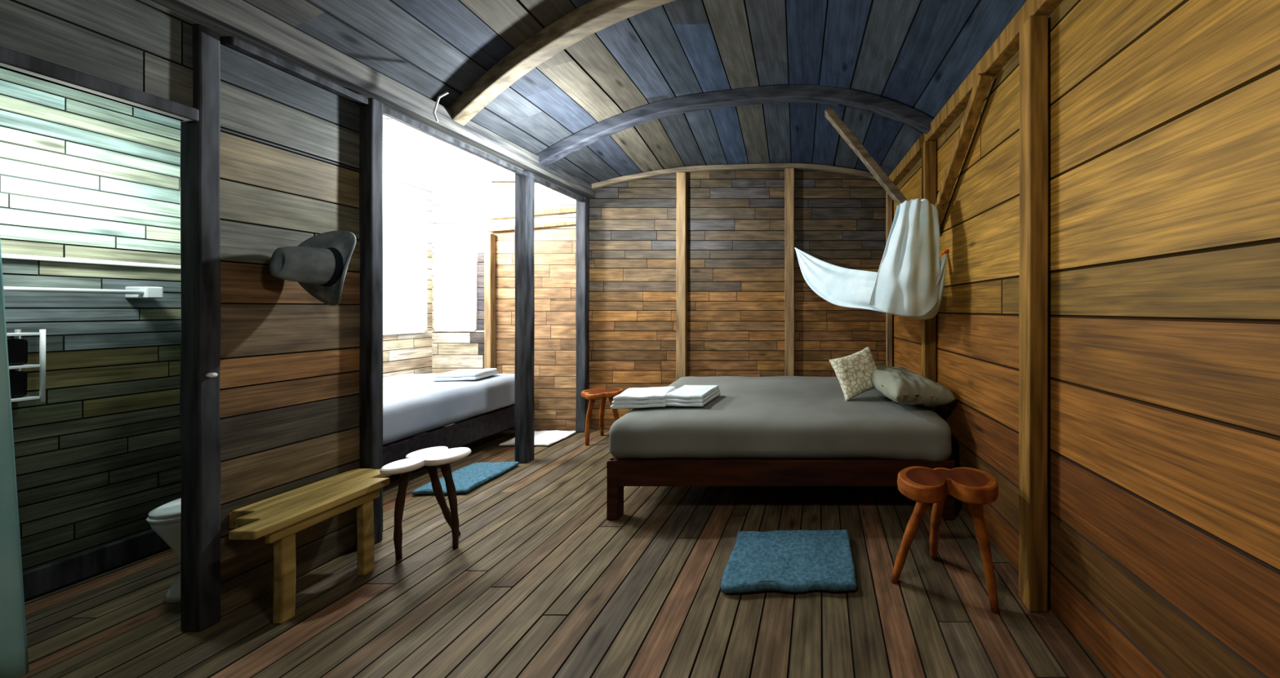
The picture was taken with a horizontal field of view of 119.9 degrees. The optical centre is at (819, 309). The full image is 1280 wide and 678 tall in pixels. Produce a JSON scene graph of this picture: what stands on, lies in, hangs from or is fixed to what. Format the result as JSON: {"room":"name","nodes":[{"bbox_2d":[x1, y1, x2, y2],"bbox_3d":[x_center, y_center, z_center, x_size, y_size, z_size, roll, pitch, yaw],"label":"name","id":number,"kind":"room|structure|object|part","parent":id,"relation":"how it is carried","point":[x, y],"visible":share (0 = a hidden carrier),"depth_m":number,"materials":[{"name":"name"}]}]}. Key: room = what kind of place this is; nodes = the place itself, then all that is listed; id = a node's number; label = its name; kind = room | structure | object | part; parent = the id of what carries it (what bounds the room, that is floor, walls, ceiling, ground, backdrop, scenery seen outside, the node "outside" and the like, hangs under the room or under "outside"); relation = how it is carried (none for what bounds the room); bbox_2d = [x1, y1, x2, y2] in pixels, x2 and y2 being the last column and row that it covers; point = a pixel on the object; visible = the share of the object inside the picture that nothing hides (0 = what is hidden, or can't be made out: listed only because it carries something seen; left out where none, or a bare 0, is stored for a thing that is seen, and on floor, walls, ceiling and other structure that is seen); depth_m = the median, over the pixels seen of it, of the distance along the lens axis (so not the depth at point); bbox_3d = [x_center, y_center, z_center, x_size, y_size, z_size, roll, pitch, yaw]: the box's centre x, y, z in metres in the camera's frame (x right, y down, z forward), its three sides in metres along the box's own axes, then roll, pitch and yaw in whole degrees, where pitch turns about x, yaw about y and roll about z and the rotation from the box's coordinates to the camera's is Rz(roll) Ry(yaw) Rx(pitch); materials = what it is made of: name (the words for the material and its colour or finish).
{"room":"bedroom","nodes":[
{"label":"bedroom","id":0,"kind":"room"},
{"bbox_2d":[0,67,181,572],"bbox_3d":[-3.565,0.000,1.150,0.030,2.600,1.700,0,0,0],"label":"wall","id":1,"kind":"structure","parent":0,"point":[83,175],"depth_m":1.69,"materials":[{"name":"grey wood"}]},
{"bbox_2d":[6,329,45,402],"bbox_3d":[-3.485,0.250,1.452,0.122,0.320,0.177,0,0,0],"label":"caddy","id":2,"kind":"object","parent":1,"relation":"attached to","point":[17,348],"visible":0.87,"depth_m":1.51,"materials":[{"name":"white metal"}]},
{"bbox_2d":[7,338,27,365],"bbox_3d":[-3.487,0.187,1.491,0.060,0.114,0.065,0,0,0],"label":"bottle","id":3,"kind":"object","parent":2,"relation":"on","point":[17,348],"depth_m":1.50,"materials":[{"name":"black plastic"}]},
{"bbox_2d":[8,371,27,398],"bbox_3d":[-3.488,0.327,1.490,0.061,0.114,0.065,0,0,0],"label":"bottle","id":4,"kind":"object","parent":2,"relation":"on","point":[18,380],"depth_m":1.50,"materials":[{"name":"black plastic"}]},
{"bbox_2d":[6,333,39,336],"bbox_3d":[-3.483,0.110,1.453,0.111,0.012,0.166,0,0,0],"label":"shelf","id":5,"kind":"object","parent":2,"relation":"attached to","point":[7,334],"depth_m":1.49,"materials":[{"name":"white metal"}]},
{"bbox_2d":[8,364,39,369],"bbox_3d":[-3.483,0.250,1.453,0.111,0.012,0.166,0,0,0],"label":"shelf","id":6,"kind":"object","parent":2,"relation":"attached to","point":[16,366],"depth_m":1.50,"materials":[{"name":"white metal"}]},
{"bbox_2d":[10,395,39,402],"bbox_3d":[-3.484,0.390,1.452,0.111,0.012,0.166,0,0,0],"label":"shelf","id":7,"kind":"object","parent":2,"relation":"attached to","point":[14,398],"depth_m":1.50,"materials":[{"name":"white metal"}]},
{"bbox_2d":[3,286,163,298],"bbox_3d":[-3.495,-0.085,1.211,0.113,0.060,1.230,0,0,0],"label":"towel bar","id":8,"kind":"object","parent":1,"relation":"attached to","point":[131,292],"visible":1,"depth_m":1.69,"materials":[{"name":"white metal"}]},
{"bbox_2d":[1,253,180,269],"bbox_3d":[-3.538,-0.230,1.155,0.022,0.020,1.651,0,0,0],"label":"trim","id":9,"kind":"structure","parent":1,"relation":"attached to","point":[3,255],"depth_m":1.67,"materials":[{"name":"white paint"}]},
{"bbox_2d":[22,529,169,599],"bbox_3d":[-3.530,1.230,1.155,0.033,0.120,1.650,0,0,0],"label":"baseboard","id":10,"kind":"structure","parent":1,"relation":"attached to","point":[37,581],"depth_m":1.67,"materials":[{"name":"black wood"}]},
{"bbox_2d":[0,0,583,631],"bbox_3d":[-2.535,-0.030,1.275,0.030,2.660,4.950,0,0,0],"label":"wall","id":11,"kind":"structure","parent":0,"point":[289,174],"depth_m":1.58,"materials":[{"name":"brown wood"}]},
{"bbox_2d":[0,45,199,121],"bbox_3d":[-2.521,-0.775,0.897,0.073,0.050,0.994,0,0,0],"label":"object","id":12,"kind":"structure","parent":11,"relation":"attached to","point":[45,70],"depth_m":1.19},
{"bbox_2d":[179,23,221,631],"bbox_3d":[-2.535,0.075,1.425,0.084,2.450,0.055,0,0,0],"label":"wooden post","id":13,"kind":"object","parent":11,"relation":"attached to","point":[200,140],"depth_m":1.40,"materials":[{"name":"grey wood"}]},
{"bbox_2d":[204,373,217,377],"bbox_3d":[-2.485,0.270,1.420,0.020,0.020,0.020,0,0,0],"label":"door handle","id":14,"kind":"object","parent":13,"relation":"attached to","point":[207,375],"depth_m":1.42,"materials":[{"name":"white metal"}]},
{"bbox_2d":[269,230,355,306],"bbox_3d":[-2.347,-0.199,1.636,0.249,0.366,0.236,0,0,-36],"label":"cowboy hat","id":15,"kind":"object","parent":11,"relation":"attached to","point":[319,264],"visible":1,"depth_m":1.62,"materials":[{"name":"fabric"}]},
{"bbox_2d":[358,97,382,544],"bbox_3d":[-2.500,0.070,1.930,0.093,2.460,0.053,0,0,0],"label":"wooden post","id":16,"kind":"object","parent":11,"relation":"attached to","point":[371,127],"depth_m":1.91,"materials":[{"name":"grey wood"}]},
{"bbox_2d":[150,0,595,198],"bbox_3d":[-2.480,-1.230,1.276,0.123,0.190,4.955,0,0,0],"label":"ceiling beam","id":17,"kind":"structure","parent":11,"relation":"attached to","point":[240,20],"depth_m":1.79,"materials":[{"name":"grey wood"}]},
{"bbox_2d":[221,35,585,202],"bbox_3d":[-2.490,-1.135,2.560,0.054,0.045,2.203,0,0,0],"label":"trim","id":18,"kind":"structure","parent":11,"relation":"attached to","point":[233,42],"depth_m":1.87,"materials":[{"name":"grey wood"}]},
{"bbox_2d":[382,138,382,532],"bbox_3d":[-3.050,0.000,2.025,1.000,2.600,0.010,0,0,0],"label":"wall","id":19,"kind":"structure","parent":0,"point":[382,139],"depth_m":2.03,"materials":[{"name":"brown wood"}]},
{"bbox_2d":[382,173,432,377],"bbox_3d":[-4.445,-0.050,2.990,0.030,2.700,1.980,0,0,0],"label":"wall","id":20,"kind":"structure","parent":0,"point":[402,353],"depth_m":3.79,"materials":[{"name":"brown wood"}]},
{"bbox_2d":[382,246,421,254],"bbox_3d":[-4.430,-0.620,3.140,0.028,0.025,1.482,0,0,0],"label":"mullion","id":21,"kind":"object","parent":20,"relation":"attached to","point":[384,247],"visible":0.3,"depth_m":3.68,"materials":[{"name":"white paint"}]},
{"bbox_2d":[382,182,424,198],"bbox_3d":[-4.430,-1.250,3.140,0.053,0.050,1.478,0,0,0],"label":"frame","id":22,"kind":"object","parent":20,"relation":"attached to","point":[388,187],"visible":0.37,"depth_m":3.67,"materials":[{"name":"white paint"}]},
{"bbox_2d":[382,328,424,335],"bbox_3d":[-4.429,0.240,3.140,0.053,0.050,1.479,0,0,0],"label":"frame","id":23,"kind":"object","parent":20,"relation":"attached to","point":[385,332],"visible":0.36,"depth_m":3.68,"materials":[{"name":"white paint"}]},
{"bbox_2d":[417,197,427,330],"bbox_3d":[-4.430,-0.505,3.880,0.054,1.490,0.052,0,0,0],"label":"frame","id":24,"kind":"object","parent":20,"relation":"attached to","point":[422,202],"visible":0.91,"depth_m":3.86,"materials":[{"name":"white paint"}]},
{"bbox_2d":[382,115,515,187],"bbox_3d":[-3.525,-1.395,3.050,1.910,0.030,2.100,0,0,0],"label":"ceiling","id":25,"kind":"structure","parent":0,"point":[409,153],"depth_m":3.29,"materials":[{"name":"white"}]},
{"bbox_2d":[431,187,491,373],"bbox_3d":[-3.985,-0.050,3.985,0.890,2.700,0.030,0,0,0],"label":"wall","id":26,"kind":"structure","parent":0,"point":[459,216],"depth_m":3.97,"materials":[{"name":"brown wood"}]},
{"bbox_2d":[433,247,439,329],"bbox_3d":[-4.379,-0.230,3.970,0.033,0.940,0.032,0,0,0],"label":"frame","id":27,"kind":"object","parent":26,"relation":"attached to","point":[436,251],"visible":1,"depth_m":3.96,"materials":[{"name":"white paint"}]},
{"bbox_2d":[435,328,475,331],"bbox_3d":[-4.155,0.240,3.969,0.448,0.030,0.031,0,0,0],"label":"frame","id":28,"kind":"object","parent":26,"relation":"attached to","point":[436,330],"visible":1,"depth_m":3.96,"materials":[{"name":"white paint"}]},
{"bbox_2d":[472,247,477,329],"bbox_3d":[-3.930,-0.230,3.970,0.033,0.940,0.032,0,0,0],"label":"frame","id":29,"kind":"object","parent":26,"relation":"attached to","point":[474,250],"visible":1,"depth_m":3.96,"materials":[{"name":"white paint"}]},
{"bbox_2d":[19,423,1111,677],"bbox_3d":[-1.586,1.320,1.375,5.887,0.040,5.350,0,0,0],"label":"floor","id":30,"kind":"structure","parent":0,"point":[538,583],"depth_m":1.52,"materials":[{"name":"brown wood"}]},
{"bbox_2d":[146,497,181,603],"bbox_3d":[-2.869,0.925,1.746,0.360,0.750,0.498,0,0,0],"label":"toilet","id":31,"kind":"object","parent":30,"relation":"on","point":[165,520],"visible":0.07,"depth_m":1.53,"materials":[{"name":"ceramic"}]},
{"bbox_3d":[-2.870,0.920,1.692,0.312,0.024,0.390,0,0,0],"label":"seat","id":32,"kind":"part","parent":31,"relation":"part of","materials":[{"name":"ceramic"}]},
{"bbox_3d":[-2.870,0.897,1.692,0.302,0.022,0.380,0,0,0],"label":"lid","id":33,"kind":"part","parent":31,"relation":"part of","materials":[{"name":"ceramic"}]},
{"bbox_3d":[-2.870,1.117,1.692,0.298,0.366,0.374,0,0,0],"label":"bowl","id":34,"kind":"part","parent":31,"relation":"part of","materials":[{"name":"ceramic"}]},
{"bbox_2d":[228,468,391,624],"bbox_3d":[-2.353,1.080,1.617,0.335,0.440,0.544,0,0,0],"label":"wooden bench","id":35,"kind":"object","parent":30,"relation":"on","point":[277,518],"visible":0.98,"depth_m":1.52,"materials":[{"name":"brown wood"}]},
{"bbox_3d":[-2.234,1.097,1.452,0.043,0.405,0.042,0,0,0],"label":"leg","id":36,"kind":"part","parent":35,"relation":"part of","materials":[{"name":"brown wood"}]},
{"bbox_3d":[-2.235,1.097,1.710,0.043,0.405,0.042,0,0,0],"label":"leg","id":37,"kind":"part","parent":35,"relation":"part of","materials":[{"name":"brown wood"}]},
{"bbox_2d":[379,446,471,560],"bbox_3d":[-2.085,1.044,1.853,0.309,0.518,0.316,0,0,0],"label":"wooden stool","id":38,"kind":"object","parent":30,"relation":"on","point":[431,457],"depth_m":1.87,"materials":[{"name":"white wood"}]},
{"bbox_2d":[382,373,515,466],"bbox_3d":[-3.697,0.972,2.871,1.345,0.655,1.581,0,0,0],"label":"bed","id":39,"kind":"object","parent":30,"relation":"on","point":[414,404],"visible":0.3,"depth_m":2.88,"materials":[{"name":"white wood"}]},
{"bbox_2d":[432,368,497,381],"bbox_3d":[-3.350,0.620,3.298,0.344,0.065,0.305,0,0,-11],"label":"folded towel","id":40,"kind":"object","parent":39,"relation":"on","point":[472,374],"visible":1,"depth_m":3.19,"materials":[{"name":"white fabric"}]},
{"bbox_2d":[411,462,519,494],"bbox_3d":[-2.665,1.274,2.647,0.378,0.039,0.466,0,0,-3],"label":"bath mat","id":41,"kind":"object","parent":30,"relation":"on","point":[467,478],"visible":0.9,"depth_m":2.63,"materials":[{"name":"blue fabric"}]},
{"bbox_2d":[484,233,495,368],"bbox_3d":[-3.520,0.250,3.710,0.073,2.100,0.064,0,0,0],"label":"wooden post","id":42,"kind":"object","parent":30,"relation":"on","point":[489,238],"visible":0.56,"depth_m":3.68,"materials":[{"name":"brown wood"}]},
{"bbox_2d":[514,170,534,463],"bbox_3d":[-2.520,0.065,2.970,0.103,2.470,0.088,0,0,0],"label":"wooden post","id":43,"kind":"object","parent":30,"relation":"on","point":[524,185],"visible":0.86,"depth_m":2.93,"materials":[{"name":"grey wood"}]},
{"bbox_2d":[498,430,576,446],"bbox_3d":[-2.785,1.280,3.457,0.482,0.029,0.367,0,0,0],"label":"floor mat","id":44,"kind":"object","parent":30,"relation":"on","point":[545,438],"visible":0.8,"depth_m":3.43,"materials":[{"name":"white fabric"}]},
{"bbox_2d":[575,197,588,432],"bbox_3d":[-2.520,0.060,3.690,0.104,2.480,0.063,0,0,0],"label":"wooden post","id":45,"kind":"object","parent":30,"relation":"on","point":[582,208],"visible":0.84,"depth_m":3.66,"materials":[{"name":"wood"}]},
{"bbox_2d":[581,388,623,445],"bbox_3d":[-2.141,1.052,3.407,0.370,0.503,0.316,0,0,27],"label":"wooden stool","id":46,"kind":"object","parent":30,"relation":"on","point":[593,394],"visible":0.89,"depth_m":3.35,"materials":[{"name":"brown wood"}]},
{"bbox_3d":[-2.207,1.068,3.345,0.091,0.466,0.049,0,0,-43],"label":"leg","id":47,"kind":"part","parent":46,"relation":"part of","materials":[{"name":"brown wood"}]},
{"bbox_3d":[-2.135,0.825,3.380,0.390,0.050,0.280,0,0,0],"label":"seat","id":48,"kind":"part","parent":46,"relation":"part of","materials":[{"name":"brown wood"}]},
{"bbox_3d":[-2.203,1.068,3.530,0.151,0.470,0.056,0,0,41],"label":"leg","id":49,"kind":"part","parent":46,"relation":"part of","materials":[{"name":"brown wood"}]},
{"bbox_3d":[-2.030,1.067,3.432,0.110,0.467,0.049,0,0,-22],"label":"leg","id":50,"kind":"part","parent":46,"relation":"part of","materials":[{"name":"brown wood"}]},
{"bbox_2d":[675,172,687,381],"bbox_3d":[-1.475,-0.076,3.714,0.104,2.752,0.059,0,0,0],"label":"wooden post","id":51,"kind":"object","parent":30,"relation":"on","point":[682,177],"visible":0.7,"depth_m":3.69,"materials":[{"name":"brown wood"}]},
{"bbox_2d":[606,376,955,519],"bbox_3d":[-0.315,0.982,2.867,2.296,0.636,1.510,0,0,0],"label":"bed","id":52,"kind":"object","parent":30,"relation":"on","point":[771,431],"visible":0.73,"depth_m":2.14,"materials":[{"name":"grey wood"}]},
{"bbox_3d":[-1.278,1.120,2.174,0.072,0.360,0.073,0,0,0],"label":"leg","id":53,"kind":"part","parent":52,"relation":"part of","materials":[{"name":"brown wood"}]},
{"bbox_2d":[610,386,675,408],"bbox_3d":[-1.250,0.629,2.498,0.365,0.085,0.305,0,0,-9],"label":"folded towel","id":54,"kind":"object","parent":52,"relation":"on","point":[633,397],"visible":0.82,"depth_m":2.37,"materials":[{"name":"white fabric"}]},
{"bbox_2d":[664,385,720,406],"bbox_3d":[-0.930,0.626,2.538,0.301,0.080,0.344,0,0,5],"label":"folded towel","id":55,"kind":"object","parent":52,"relation":"on","point":[686,395],"visible":0.98,"depth_m":2.42,"materials":[{"name":"white fabric"}]},
{"bbox_3d":[-0.318,0.814,2.866,2.286,0.300,1.508,0,0,0],"label":"mattress","id":56,"kind":"part","parent":52,"relation":"part of","materials":[{"name":"grey fabric"}]},
{"bbox_3d":[-0.239,1.015,2.160,2.145,0.160,0.038,0,0,0],"label":"rail","id":57,"kind":"part","parent":52,"relation":"part of","materials":[{"name":"brown wood"}]},
{"bbox_2d":[828,346,883,401],"bbox_3d":[0.290,0.490,2.660,0.436,0.391,0.197,0,0,-23],"label":"cushion","id":58,"kind":"object","parent":52,"relation":"on","point":[854,372],"visible":0.9,"depth_m":2.60,"materials":[{"name":"beige fabric"}]},
{"bbox_2d":[871,365,956,406],"bbox_3d":[0.600,0.558,2.570,0.437,0.227,0.741,0,0,-14],"label":"pillow","id":59,"kind":"object","parent":52,"relation":"on","point":[901,385],"visible":0.94,"depth_m":2.29,"materials":[{"name":"beige fabric"}]},
{"bbox_3d":[0.796,1.120,2.174,0.071,0.360,0.071,0,0,0],"label":"leg","id":60,"kind":"part","parent":52,"relation":"part of","materials":[{"name":"brown wood"}]},
{"bbox_2d":[720,529,857,593],"bbox_3d":[-0.147,1.269,1.777,0.637,0.050,0.406,0,0,-1],"label":"bath mat","id":61,"kind":"object","parent":30,"relation":"on","point":[780,561],"visible":1,"depth_m":1.72,"materials":[{"name":"blue fabric"}]},
{"bbox_2d":[784,168,795,376],"bbox_3d":[-0.322,-0.098,3.715,0.104,2.796,0.058,0,0,0],"label":"wooden post","id":62,"kind":"object","parent":30,"relation":"on","point":[788,172],"visible":0.73,"depth_m":3.69,"materials":[{"name":"brown wood"}]},
{"bbox_2d":[885,191,892,367],"bbox_3d":[0.741,0.020,3.710,0.064,2.560,0.063,0,0,0],"label":"wooden post","id":63,"kind":"object","parent":30,"relation":"on","point":[888,199],"visible":0.27,"depth_m":3.68,"materials":[{"name":"brown wood"}]},
{"bbox_2d":[921,141,936,413],"bbox_3d":[0.833,0.015,2.660,0.093,2.570,0.085,0,0,0],"label":"wooden post","id":64,"kind":"object","parent":30,"relation":"on","point":[928,148],"visible":0.38,"depth_m":2.62,"materials":[{"name":"brown wood"}]},
{"bbox_2d":[824,106,906,204],"bbox_3d":[0.413,-1.105,2.700,0.756,0.946,0.086,0,0,7],"label":"brace","id":65,"kind":"object","parent":64,"relation":"attached to","point":[833,118],"visible":0.73,"depth_m":2.68,"materials":[{"name":"brown wood"}]},
{"bbox_2d":[890,466,999,613],"bbox_3d":[0.568,1.034,1.589,0.396,0.547,0.388,0,0,-34],"label":"wooden stool","id":66,"kind":"object","parent":30,"relation":"on","point":[924,486],"visible":1,"depth_m":1.54,"materials":[{"name":"brown wood"}]},
{"bbox_3d":[0.425,1.057,1.611,0.202,0.495,0.060,0,0,26],"label":"leg","id":67,"kind":"part","parent":66,"relation":"part of","materials":[{"name":"brown wood"}]},
{"bbox_3d":[0.576,1.059,1.721,0.061,0.496,0.232,0,0,3],"label":"leg","id":68,"kind":"part","parent":66,"relation":"part of","materials":[{"name":"brown wood"}]},
{"bbox_3d":[0.575,0.795,1.575,0.443,0.070,0.220,0,0,0],"label":"seat","id":69,"kind":"part","parent":66,"relation":"part of","materials":[{"name":"brown wood"}]},
{"bbox_3d":[0.716,1.058,1.540,0.142,0.490,0.061,0,0,31],"label":"leg","id":70,"kind":"part","parent":66,"relation":"part of","materials":[{"name":"brown wood"}]},
{"bbox_2d":[1018,15,1048,612],"bbox_3d":[0.938,0.020,1.530,0.084,2.560,0.086,0,0,0],"label":"wooden post","id":71,"kind":"object","parent":30,"relation":"on","point":[1033,34],"visible":1,"depth_m":1.49,"materials":[{"name":"brown wood"}]},
{"bbox_2d":[242,0,1026,183],"bbox_3d":[-0.621,-1.541,1.300,3.917,0.516,5.000,0,0,0],"label":"ceiling","id":72,"kind":"structure","parent":0,"point":[913,54],"depth_m":2.29,"materials":[{"name":"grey wood"}]},
{"bbox_2d":[432,91,448,121],"bbox_3d":[-2.270,-1.213,2.081,0.066,0.195,0.025,0,0,-24],"label":"hanging cord","id":73,"kind":"object","parent":72,"relation":"hanging from","point":[446,92],"visible":1,"depth_m":2.08,"materials":[{"name":"white metal"}]},
{"bbox_2d":[448,0,675,125],"bbox_3d":[-0.777,-1.477,1.820,3.487,0.558,1.155,0,0,0],"label":"ceiling beam","id":74,"kind":"structure","parent":72,"relation":"attached to","point":[593,16],"depth_m":2.06,"materials":[{"name":"wood"}]},
{"bbox_2d":[535,84,933,167],"bbox_3d":[-0.841,-1.482,2.825,3.359,0.549,0.528,0,0,0],"label":"ceiling beam","id":75,"kind":"structure","parent":72,"relation":"attached to","point":[817,94],"depth_m":2.77,"materials":[{"name":"grey wood"}]},
{"bbox_2d":[491,168,885,429],"bbox_3d":[-1.357,-0.175,3.763,4.367,2.950,0.034,0,0,0],"label":"wall","id":76,"kind":"structure","parent":0,"point":[736,263],"depth_m":3.75,"materials":[{"name":"brown wood"}]},
{"bbox_2d":[486,221,575,232],"bbox_3d":[-3.060,-0.880,3.715,0.963,0.119,0.042,0,0,0],"label":"trim","id":77,"kind":"structure","parent":76,"relation":"attached to","point":[568,223],"depth_m":3.69,"materials":[{"name":"brown wood"}]},
{"bbox_2d":[486,207,576,219],"bbox_3d":[-3.059,-1.020,3.715,0.964,0.129,0.043,0,0,0],"label":"trim","id":78,"kind":"structure","parent":76,"relation":"attached to","point":[572,210],"depth_m":3.69,"materials":[{"name":"brown wood"}]},
{"bbox_2d":[591,163,876,189],"bbox_3d":[-0.895,-1.403,3.710,3.251,0.293,0.050,0,0,0],"label":"trim","id":79,"kind":"structure","parent":76,"relation":"attached to","point":[765,166],"depth_m":3.69,"materials":[{"name":"brown wood"}]},
{"bbox_2d":[892,0,1279,677],"bbox_3d":[1.031,-0.175,1.291,0.030,2.950,5.003,0,0,-6],"label":"wall","id":80,"kind":"structure","parent":0,"point":[1163,410],"depth_m":1.12,"materials":[{"name":"brown wood"}]},
{"bbox_2d":[794,198,947,319],"bbox_3d":[0.147,-0.378,2.877,1.689,0.896,0.546,0,0,45],"label":"cloth","id":81,"kind":"object","parent":80,"relation":"attached to","point":[908,281],"visible":1,"depth_m":2.32,"materials":[{"name":"fabric"}]},
{"bbox_2d":[934,73,992,226],"bbox_3d":[0.859,-0.910,2.229,0.076,0.740,0.760,0,0,-5],"label":"brace","id":82,"kind":"object","parent":80,"relation":"attached to","point":[982,83],"visible":0.77,"depth_m":2.08,"materials":[{"name":"brown wood"}]},
{"bbox_2d":[888,0,1063,186],"bbox_3d":[0.987,-1.320,1.276,0.092,0.120,4.975,0,0,-6],"label":"trim","id":83,"kind":"structure","parent":80,"relation":"attached to","point":[1006,45],"depth_m":1.91,"materials":[{"name":"brown wood"}]},
{"bbox_3d":[-3.050,0.000,0.285,1.000,2.600,0.030,0,0,0],"label":"wall","id":84,"kind":"structure","parent":0,"visible":0},
{"bbox_2d":[0,239,29,677],"bbox_3d":[-2.779,0.480,0.773,0.053,1.580,0.886,0,0,0],"label":"door","id":85,"kind":"structure","parent":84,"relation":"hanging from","point":[14,660],"depth_m":1.18,"materials":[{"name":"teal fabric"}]}
]}

